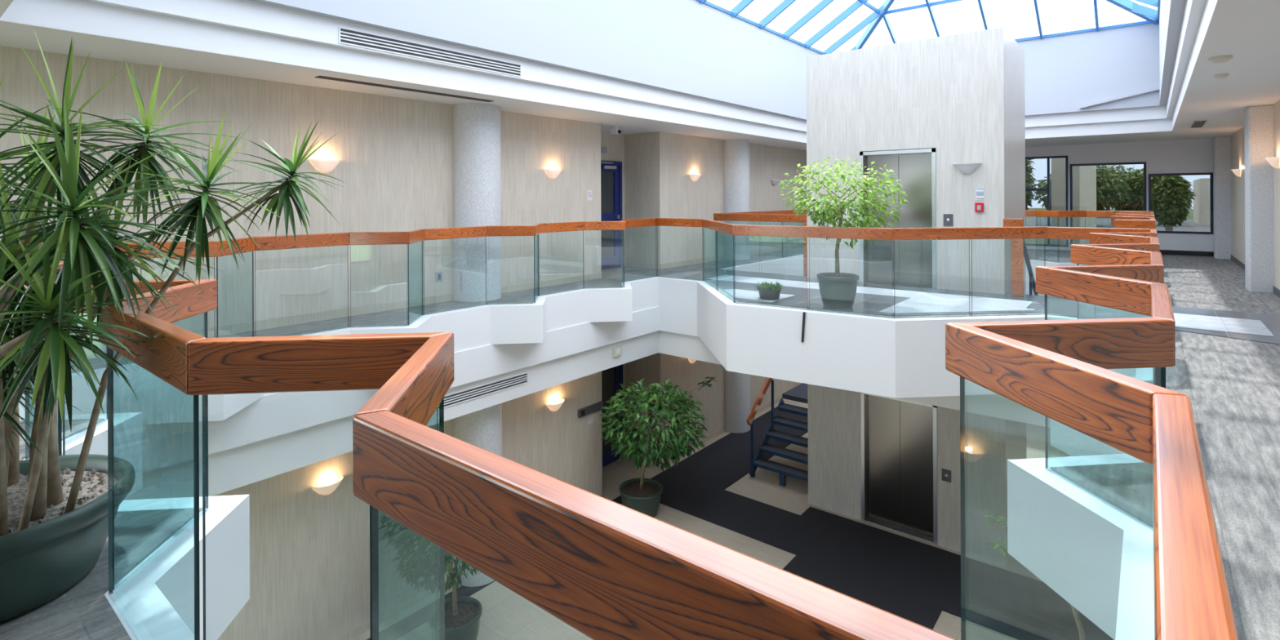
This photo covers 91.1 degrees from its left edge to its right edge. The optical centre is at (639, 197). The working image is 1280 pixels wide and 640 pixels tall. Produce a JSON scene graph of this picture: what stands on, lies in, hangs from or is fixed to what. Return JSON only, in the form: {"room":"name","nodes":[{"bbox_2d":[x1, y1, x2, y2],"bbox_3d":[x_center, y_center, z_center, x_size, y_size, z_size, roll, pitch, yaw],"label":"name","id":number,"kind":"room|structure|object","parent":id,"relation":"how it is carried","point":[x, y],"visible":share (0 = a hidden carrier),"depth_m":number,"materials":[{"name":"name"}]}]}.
{"room":"office building atrium","nodes":[
{"label":"office building atrium","id":0,"kind":"room"},
{"bbox_2d":[0,45,806,639],"bbox_3d":[-0.821,1.999,11.683,1.110,6.570,21.700,0,0,39],"label":"wall","id":1,"kind":"structure","parent":0,"point":[309,549],"depth_m":7.68,"materials":[{"name":"paint"}]},
{"bbox_2d":[309,159,340,173],"bbox_3d":[-3.619,-0.359,7.261,0.132,0.150,0.350,0,0,39],"label":"wall sconce","id":2,"kind":"object","parent":1,"relation":"attached to","point":[324,166],"visible":1,"depth_m":7.22,"materials":[{"name":"white glass"}]},
{"bbox_2d":[312,475,343,495],"bbox_3d":[-3.590,3.381,7.277,0.132,0.150,0.350,0,0,39],"label":"wall sconce","id":3,"kind":"object","parent":1,"relation":"attached to","point":[327,488],"visible":1,"depth_m":7.25,"materials":[{"name":"white glass"}]},
{"bbox_2d":[435,271,442,282],"bbox_3d":[-2.708,1.072,8.472,0.011,0.140,0.100,0,0,39],"label":"wall outlet","id":4,"kind":"object","parent":1,"relation":"attached to","point":[438,274],"visible":1,"depth_m":8.46,"materials":[{"name":"grey plastic"}]},
{"bbox_2d":[82,244,803,639],"bbox_3d":[-0.380,3.297,11.330,0.012,3.970,21.700,0,0,39],"label":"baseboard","id":5,"kind":"structure","parent":1,"relation":"attached to","point":[308,317],"depth_m":7.93,"materials":[{"name":"stone"}]},
{"bbox_2d":[544,168,561,178],"bbox_3d":[-1.357,-0.369,10.049,0.132,0.150,0.350,0,0,39],"label":"wall sconce","id":6,"kind":"object","parent":1,"relation":"attached to","point":[552,173],"visible":1,"depth_m":10.00,"materials":[{"name":"white glass"}]},
{"bbox_2d":[546,398,564,411],"bbox_3d":[-1.322,3.361,10.072,0.132,0.150,0.350,0,0,39],"label":"wall sconce","id":7,"kind":"object","parent":1,"relation":"attached to","point":[555,406],"visible":1,"depth_m":10.03,"materials":[{"name":"white glass"}]},
{"bbox_2d":[586,190,591,199],"bbox_3d":[-0.862,-0.036,10.756,0.012,0.170,0.120,0,0,39],"label":"sticker","id":8,"kind":"object","parent":1,"relation":"attached to","point":[588,192],"visible":1,"depth_m":10.75,"materials":[{"name":"white paper"}]},
{"bbox_2d":[587,413,592,424],"bbox_3d":[-0.852,3.784,10.748,0.012,0.170,0.120,0,0,39],"label":"sticker","id":9,"kind":"object","parent":1,"relation":"attached to","point":[590,415],"visible":1,"depth_m":10.75,"materials":[{"name":"white"}]},
{"bbox_2d":[577,400,603,417],"bbox_3d":[-0.841,3.619,10.726,0.053,0.130,0.580,0,0,39],"label":"flag sign","id":10,"kind":"object","parent":1,"relation":"attached to","point":[588,410],"visible":0.88,"depth_m":10.69,"materials":[{"name":"grey plastic"}]},
{"bbox_2d":[142,282,1055,472],"bbox_3d":[2.729,2.118,8.804,10.230,0.420,22.100,0,0,39],"label":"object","id":11,"kind":"structure","parent":1,"relation":"attached to","point":[165,444],"depth_m":6.71,"materials":[{"name":"white paint"}]},
{"bbox_2d":[600,146,607,152],"bbox_3d":[-0.784,-0.937,12.268,0.050,0.120,0.370,0,0,39],"label":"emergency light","id":12,"kind":"object","parent":1,"relation":"attached to","point":[603,149],"visible":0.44,"depth_m":12.32,"materials":[{"name":"grey plastic"}]},
{"bbox_2d":[600,160,622,269],"bbox_3d":[-0.685,0.346,12.327,0.120,2.130,1.040,0,0,39],"label":"door","id":13,"kind":"structure","parent":1,"relation":"in","point":[611,175],"depth_m":12.51,"materials":[{"name":"blue paint"}]},
{"bbox_2d":[601,364,623,466],"bbox_3d":[-0.668,4.218,12.327,0.120,2.130,1.040,0,0,39],"label":"door","id":14,"kind":"structure","parent":1,"relation":"in","point":[611,378],"depth_m":12.46,"materials":[{"name":"blue paint"}]},
{"bbox_2d":[688,358,696,363],"bbox_3d":[1.148,3.390,13.117,0.132,0.150,0.350,0,0,39],"label":"wall sconce","id":15,"kind":"object","parent":1,"relation":"attached to","point":[691,361],"visible":0.56,"depth_m":13.06,"materials":[{"name":"white glass"}]},
{"bbox_2d":[689,173,701,181],"bbox_3d":[1.201,-0.410,13.202,0.132,0.150,0.350,0,0,39],"label":"wall sconce","id":16,"kind":"object","parent":1,"relation":"attached to","point":[695,177],"visible":1,"depth_m":13.14,"materials":[{"name":"white glass"}]},
{"bbox_2d":[770,179,778,185],"bbox_3d":[3.450,-0.380,15.974,0.132,0.150,0.350,0,0,39],"label":"wall sconce","id":17,"kind":"object","parent":1,"relation":"attached to","point":[774,182],"visible":1,"depth_m":15.92,"materials":[{"name":"grey ceramic"}]},
{"bbox_2d":[123,330,1050,500],"bbox_3d":[2.731,2.538,8.804,10.230,0.420,22.100,0,0,39],"label":"fascia","id":18,"kind":"structure","parent":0,"point":[228,469],"depth_m":7.56,"materials":[{"name":"white paint"}]},
{"bbox_2d":[435,372,528,410],"bbox_3d":[-2.118,2.524,8.127,0.012,0.150,1.740,0,0,39],"label":"ceiling vent","id":19,"kind":"object","parent":18,"relation":"in","point":[471,393],"visible":0.61,"depth_m":8.23,"materials":[{"name":"white metal"}]},
{"bbox_2d":[612,345,622,357],"bbox_3d":[-0.366,2.517,10.260,0.046,0.150,0.200,0,0,39],"label":"alarm box","id":20,"kind":"object","parent":18,"relation":"attached to","point":[616,351],"visible":1,"depth_m":10.23,"materials":[{"name":"beige plastic"}]},
{"bbox_2d":[0,0,1279,150],"bbox_3d":[2.713,-1.429,8.804,10.230,0.255,22.100,0,0,39],"label":"ceiling","id":21,"kind":"structure","parent":0,"point":[1248,31],"depth_m":6.74,"materials":[{"name":"white paint"}]},
{"bbox_2d":[315,75,493,102],"bbox_3d":[-2.691,-1.274,7.491,0.110,0.008,2.250,0,0,39],"label":"ceiling vent","id":22,"kind":"object","parent":21,"relation":"in","point":[317,77],"visible":1,"depth_m":7.33,"materials":[{"name":"grey metal"}]},
{"bbox_2d":[610,126,621,134],"bbox_3d":[-0.423,-1.218,11.413,0.170,0.140,0.140,0,0,39],"label":"security camera","id":23,"kind":"object","parent":21,"relation":"attached to","point":[615,131],"visible":1,"depth_m":11.37,"materials":[{"name":"white paint"}]},
{"bbox_2d":[1190,120,1208,128],"bbox_3d":[10.107,-1.323,11.369,0.180,0.022,1.400,0,0,39],"label":"ceiling vent","id":24,"kind":"object","parent":21,"relation":"in","point":[1196,123],"visible":1,"depth_m":11.24,"materials":[{"name":"beige plastic"}]},
{"bbox_2d":[1208,54,1232,62],"bbox_3d":[5.439,-1.289,5.885,0.170,0.050,0.170,0,0,39],"label":"smoke detector","id":25,"kind":"object","parent":21,"relation":"attached to","point":[1220,59],"visible":1,"depth_m":5.84,"materials":[{"name":"beige plastic"}]},
{"bbox_2d":[1213,73,1228,79],"bbox_3d":[6.225,-1.292,6.728,0.120,0.050,0.120,0,0,39],"label":"smoke detector","id":26,"kind":"object","parent":21,"relation":"attached to","point":[1220,76],"visible":1,"depth_m":6.70,"materials":[{"name":"beige plastic"}]},
{"bbox_2d":[18,254,1279,639],"bbox_3d":[2.727,1.646,8.804,10.230,0.524,22.100,0,0,39],"label":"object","id":27,"kind":"structure","parent":0,"point":[1096,556],"depth_m":5.31,"materials":[{"name":"white paint"}]},
{"bbox_2d":[0,453,135,622],"bbox_3d":[-2.345,1.251,2.261,0.828,0.330,0.828,0,0,39],"label":"planter","id":28,"kind":"object","parent":27,"relation":"on","point":[45,553],"depth_m":2.20,"materials":[{"name":"green ceramic"}]},
{"bbox_2d":[17,217,657,337],"bbox_3d":[-2.161,0.902,7.840,0.493,1.046,8.399,0,0,39],"label":"handrail","id":29,"kind":"object","parent":27,"relation":"on","point":[331,239],"visible":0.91,"depth_m":6.94,"materials":[{"name":"red wood"}]},
{"bbox_2d":[0,247,1279,639],"bbox_3d":[2.725,1.402,8.804,10.230,0.012,22.100,0,0,39],"label":"floor","id":30,"kind":"structure","parent":27,"relation":"on","point":[1232,385],"depth_m":3.39,"materials":[{"name":"grey carpet"}]},
{"bbox_2d":[0,31,344,622],"bbox_3d":[-2.052,0.425,2.238,1.657,1.981,1.258,0,0,17],"label":"dracaena","id":31,"kind":"object","parent":30,"relation":"on","point":[54,513],"visible":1,"depth_m":2.14,"materials":[{"name":"plant"}]},
{"bbox_2d":[23,257,956,639],"bbox_3d":[-2.152,0.902,2.747,6.918,1.046,0.503,0,0,39],"label":"glass railing","id":32,"kind":"object","parent":30,"relation":"on","point":[606,569],"visible":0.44,"depth_m":0.86,"materials":[{"name":"red wood"}]},
{"bbox_2d":[713,213,806,275],"bbox_3d":[2.231,0.858,11.668,2.044,1.096,0.128,0,0,39],"label":"glass railing","id":33,"kind":"object","parent":30,"relation":"on","point":[717,216],"visible":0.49,"depth_m":11.58,"materials":[{"name":"red wood"}]},
{"bbox_2d":[715,209,806,257],"bbox_3d":[3.305,0.854,14.577,0.055,1.096,5.848,0,0,39],"label":"glass railing","id":34,"kind":"object","parent":30,"relation":"on","point":[789,211],"visible":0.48,"depth_m":14.21,"materials":[{"name":"red wood"}]},
{"bbox_2d":[1025,209,1151,262],"bbox_3d":[7.574,0.835,14.559,6.699,1.096,0.503,0,0,39],"label":"glass railing","id":35,"kind":"object","parent":30,"relation":"on","point":[1057,214],"visible":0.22,"depth_m":13.27,"materials":[{"name":"red wood"}]},
{"bbox_2d":[1111,210,1155,228],"bbox_3d":[8.262,0.832,10.502,0.523,1.096,5.931,0,0,39],"label":"glass railing","id":36,"kind":"object","parent":30,"relation":"on","point":[1124,220],"visible":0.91,"depth_m":8.29,"materials":[{"name":"red wood"}]},
{"bbox_2d":[1213,135,1231,259],"bbox_3d":[12.959,1.938,13.947,0.300,6.570,0.500,0,0,39],"label":"column","id":37,"kind":"structure","parent":30,"relation":"on","point":[1221,144],"depth_m":13.77,"materials":[{"name":"paint"}]},
{"bbox_2d":[1244,104,1274,293],"bbox_3d":[9.148,1.955,9.249,0.300,6.570,0.500,0,0,39],"label":"column","id":38,"kind":"structure","parent":30,"relation":"on","point":[1259,119],"depth_m":9.08,"materials":[{"name":"paint"}]},
{"bbox_2d":[755,280,782,300],"bbox_3d":[1.770,1.268,8.621,0.412,0.241,0.453,0,0,39],"label":"succulent planter","id":39,"kind":"object","parent":27,"relation":"on","point":[771,291],"visible":1,"depth_m":8.51,"materials":[{"name":"grey"}]},
{"bbox_2d":[758,289,781,300],"bbox_3d":[1.775,1.323,8.609,0.320,0.130,0.318,0,0,39],"label":"bowl","id":40,"kind":"object","parent":39,"relation":"attached to","point":[769,295],"depth_m":8.49,"materials":[{"name":"grey"}]},
{"bbox_2d":[801,311,805,342],"bbox_3d":[2.010,1.596,7.726,0.045,0.371,0.028,0,0,39],"label":"strip","id":41,"kind":"object","parent":27,"relation":"attached to","point":[804,313],"visible":1,"depth_m":7.72,"materials":[{"name":"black metal"}]},
{"bbox_2d":[777,156,909,308],"bbox_3d":[2.604,0.436,8.031,1.476,1.896,1.420,0,0,-32],"label":"potted ficus","id":42,"kind":"object","parent":27,"relation":"on","point":[837,290],"visible":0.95,"depth_m":7.85,"materials":[{"name":"green plant"}]},
{"bbox_2d":[816,272,859,308],"bbox_3d":[2.520,1.185,8.004,0.520,0.400,0.520,0,0,39],"label":"pot","id":43,"kind":"object","parent":42,"relation":"attached to","point":[837,290],"depth_m":7.83,"materials":[{"name":"ceramic"}]},
{"bbox_2d":[697,311,997,398],"bbox_3d":[2.433,2.099,8.384,5.100,0.380,1.725,0,0,39],"label":"fascia","id":44,"kind":"object","parent":27,"relation":"attached to","point":[931,380],"visible":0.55,"depth_m":7.51,"materials":[{"name":"white paint"}]},
{"bbox_2d":[657,217,1151,316],"bbox_3d":[2.463,0.882,8.435,6.918,1.046,1.656,0,0,39],"label":"glass railing","id":45,"kind":"object","parent":27,"relation":"on","point":[820,232],"visible":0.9,"depth_m":7.41,"materials":[{"name":"red wood"}]},
{"bbox_2d":[1003,218,1023,296],"bbox_3d":[5.216,0.835,8.774,0.240,1.076,0.055,0,0,39],"label":"rail","id":46,"kind":"object","parent":27,"relation":"on","point":[1017,245],"visible":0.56,"depth_m":8.72,"materials":[{"name":"red wood"}]},
{"bbox_2d":[1023,239,1038,295],"bbox_3d":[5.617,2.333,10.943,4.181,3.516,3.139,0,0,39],"label":"glass panel","id":47,"kind":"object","parent":27,"relation":"attached to","point":[1032,281],"depth_m":9.80,"materials":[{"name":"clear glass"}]},
{"bbox_2d":[945,228,1239,639],"bbox_3d":[2.813,0.881,3.786,0.523,1.046,8.370,0,0,39],"label":"glass railing","id":48,"kind":"object","parent":27,"relation":"on","point":[1057,370],"visible":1,"depth_m":1.44,"materials":[{"name":"red wood"}]},
{"bbox_2d":[248,0,1186,120],"bbox_3d":[2.708,-2.667,8.804,10.230,1.710,22.100,0,0,39],"label":"wall","id":49,"kind":"structure","parent":0,"point":[689,47],"depth_m":10.68,"materials":[{"name":"grey paint"}]},
{"bbox_2d":[338,26,521,77],"bbox_3d":[-2.285,-1.637,7.230,0.012,0.165,2.360,0,0,39],"label":"air vent","id":50,"kind":"object","parent":49,"relation":"attached to","point":[350,37],"visible":1,"depth_m":7.06,"materials":[{"name":"white metal"}]},
{"bbox_2d":[0,0,1218,142],"bbox_3d":[2.712,-1.558,8.804,10.230,0.508,22.100,0,0,39],"label":"crown molding","id":51,"kind":"structure","parent":49,"relation":"attached to","point":[82,16],"depth_m":6.77,"materials":[{"name":"white paint"}]},
{"bbox_2d":[696,0,1159,54],"bbox_3d":[3.046,-4.484,8.588,6.495,2.070,15.715,0,0,39],"label":"skylight","id":52,"kind":"object","parent":49,"relation":"attached to","point":[1149,15],"visible":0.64,"depth_m":13.69,"materials":[{"name":"blue paint"}]},
{"bbox_2d":[1080,87,1159,108],"bbox_3d":[9.914,-2.053,13.016,1.320,0.309,0.080,0,0,39],"label":"ledge","id":53,"kind":"object","parent":49,"relation":"attached to","point":[1156,88],"visible":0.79,"depth_m":12.97,"materials":[{"name":"grey paint"}]},
{"bbox_2d":[351,398,1113,639],"bbox_3d":[2.743,5.368,8.804,10.230,0.200,22.100,0,0,39],"label":"floor","id":54,"kind":"structure","parent":0,"point":[506,615],"depth_m":9.44,"materials":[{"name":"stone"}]},
{"bbox_2d":[377,513,482,639],"bbox_3d":[-2.240,4.218,7.339,1.548,2.144,1.478,0,0,39],"label":"potted ficus","id":55,"kind":"object","parent":54,"relation":"on","point":[463,614],"visible":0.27,"depth_m":7.09,"materials":[{"name":"green plant"}]},
{"bbox_2d":[427,595,482,639],"bbox_3d":[-2.168,5.080,7.379,0.612,0.420,0.612,0,0,39],"label":"pot","id":56,"kind":"object","parent":55,"relation":"on","point":[463,623],"depth_m":7.31,"materials":[{"name":"green ceramic"}]},
{"bbox_2d":[453,102,502,586],"bbox_3d":[-2.292,2.005,8.846,0.670,6.570,0.670,0,0,39],"label":"column","id":57,"kind":"structure","parent":54,"relation":"on","point":[477,159],"depth_m":8.55,"materials":[{"name":"paint"}]},
{"bbox_2d":[598,377,716,517],"bbox_3d":[0.253,4.150,10.364,1.980,2.234,1.794,0,0,11],"label":"potted ficus","id":58,"kind":"object","parent":54,"relation":"on","point":[642,495],"visible":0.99,"depth_m":10.18,"materials":[{"name":"green plant"}]},
{"bbox_2d":[618,477,662,517],"bbox_3d":[0.016,5.058,10.500,0.734,0.420,0.734,0,0,39],"label":"pot","id":59,"kind":"object","parent":58,"relation":"attached to","point":[645,499],"depth_m":10.34,"materials":[{"name":"green ceramic"}]},
{"bbox_2d":[723,138,750,433],"bbox_3d":[2.169,1.986,14.344,0.670,6.570,0.670,0,0,39],"label":"column","id":60,"kind":"structure","parent":54,"relation":"on","point":[735,151],"depth_m":14.04,"materials":[{"name":"paint"}]},
{"bbox_2d":[746,377,808,486],"bbox_3d":[3.352,4.202,12.430,1.285,2.172,2.739,0,0,39],"label":"staircase","id":61,"kind":"structure","parent":54,"relation":"on","point":[799,393],"depth_m":12.05,"materials":[{"name":"black metal"}]},
{"bbox_2d":[983,513,1085,639],"bbox_3d":[4.279,4.211,6.489,1.085,2.076,0.918,0,0,1],"label":"potted ficus","id":62,"kind":"object","parent":54,"relation":"on","point":[1082,634],"visible":0.04,"depth_m":6.76,"materials":[{"name":"green plant"}]},
{"bbox_2d":[806,26,1026,566],"bbox_3d":[4.645,1.420,10.627,2.975,7.680,1.950,0,0,39],"label":"wall","id":63,"kind":"structure","parent":0,"point":[962,96],"depth_m":9.48,"materials":[{"name":"paint"}]},
{"bbox_2d":[859,148,936,288],"bbox_3d":[4.082,0.322,9.926,1.150,2.120,0.182,0,0,39],"label":"elevator door","id":64,"kind":"structure","parent":63,"relation":"in","point":[915,260],"depth_m":9.88,"materials":[{"name":"grey metal"}]},
{"bbox_2d":[860,392,937,544],"bbox_3d":[4.099,4.190,9.926,1.150,2.120,0.182,0,0,39],"label":"elevator door","id":65,"kind":"structure","parent":63,"relation":"in","point":[899,437],"depth_m":9.96,"materials":[{"name":"grey metal"}]},
{"bbox_2d":[942,468,951,482],"bbox_3d":[4.590,4.170,9.412,0.130,0.180,0.022,0,0,39],"label":"panel","id":66,"kind":"object","parent":63,"relation":"attached to","point":[946,474],"visible":1,"depth_m":9.41,"materials":[{"name":"grey plastic"}]},
{"bbox_2d":[943,213,952,226],"bbox_3d":[4.604,0.340,9.387,0.130,0.180,0.022,0,0,39],"label":"panel","id":67,"kind":"object","parent":63,"relation":"attached to","point":[948,218],"visible":1,"depth_m":9.39,"materials":[{"name":"grey metal"}]},
{"bbox_2d":[952,163,981,173],"bbox_3d":[4.763,-0.416,9.174,0.390,0.150,0.146,0,0,39],"label":"wall sconce","id":68,"kind":"object","parent":63,"relation":"attached to","point":[965,168],"visible":1,"depth_m":9.15,"materials":[{"name":"grey ceramic"}]},
{"bbox_2d":[974,202,983,212],"bbox_3d":[4.923,0.146,9.114,0.110,0.135,0.042,0,0,39],"label":"fire alarm","id":69,"kind":"object","parent":63,"relation":"attached to","point":[979,206],"visible":1,"depth_m":9.10,"materials":[{"name":"red plastic"}]},
{"bbox_2d":[976,187,984,199],"bbox_3d":[4.938,-0.051,9.122,0.105,0.170,0.009,0,0,39],"label":"plate","id":70,"kind":"object","parent":63,"relation":"attached to","point":[980,191],"visible":1,"depth_m":9.12,"materials":[{"name":"white paint"}]},
{"bbox_2d":[1025,137,1213,251],"bbox_3d":[9.937,1.902,17.055,8.830,6.670,0.200,0,0,39],"label":"wall","id":71,"kind":"structure","parent":0,"point":[1180,156],"depth_m":14.97,"materials":[{"name":"white paint"}]},
{"bbox_2d":[1025,155,1068,247],"bbox_3d":[10.596,0.104,16.424,1.000,2.340,0.100,0,0,39],"label":"window","id":72,"kind":"structure","parent":71,"relation":"in","point":[1046,177],"depth_m":16.40,"materials":[{"name":"clear glass"}]},
{"bbox_2d":[1070,161,1146,244],"bbox_3d":[11.606,0.209,15.605,1.520,2.120,0.100,0,0,39],"label":"window","id":73,"kind":"structure","parent":71,"relation":"in","point":[1113,186],"depth_m":15.63,"materials":[{"name":"blue"}]},
{"bbox_2d":[1148,172,1213,234],"bbox_3d":[12.673,0.140,14.739,1.150,1.410,0.100,0,0,39],"label":"window","id":74,"kind":"structure","parent":71,"relation":"in","point":[1180,202],"depth_m":14.71,"materials":[{"name":"blue"}]},
{"bbox_2d":[1160,249,1213,256],"bbox_3d":[12.583,1.299,14.765,1.330,0.108,0.020,0,0,39],"label":"baseboard","id":75,"kind":"structure","parent":71,"relation":"attached to","point":[1162,251],"depth_m":14.62,"materials":[{"name":"black plastic"}]},
{"bbox_2d":[1231,99,1279,289],"bbox_3d":[6.584,1.966,5.676,0.300,6.570,21.700,0,0,39],"label":"wall","id":76,"kind":"structure","parent":0,"point":[1237,139],"depth_m":12.00,"materials":[{"name":"paint"}]},
{"bbox_2d":[1231,168,1240,177],"bbox_3d":[11.697,-0.476,12.335,0.132,0.150,0.350,0,0,39],"label":"wall sconce","id":77,"kind":"object","parent":76,"relation":"attached to","point":[1237,171],"visible":1,"depth_m":12.25,"materials":[{"name":"white glass"}]},
{"bbox_2d":[1231,254,1279,297],"bbox_3d":[6.460,1.331,5.774,0.012,0.098,21.700,0,0,39],"label":"baseboard","id":78,"kind":"structure","parent":76,"relation":"attached to","point":[1276,291],"depth_m":11.91,"materials":[{"name":"grey plastic"}]},
{"bbox_2d":[1265,156,1279,168],"bbox_3d":[8.736,-0.473,8.685,0.132,0.150,0.350,0,0,39],"label":"wall sconce","id":79,"kind":"object","parent":76,"relation":"attached to","point":[1273,162],"visible":1,"depth_m":8.60,"materials":[{"name":"white glass"}]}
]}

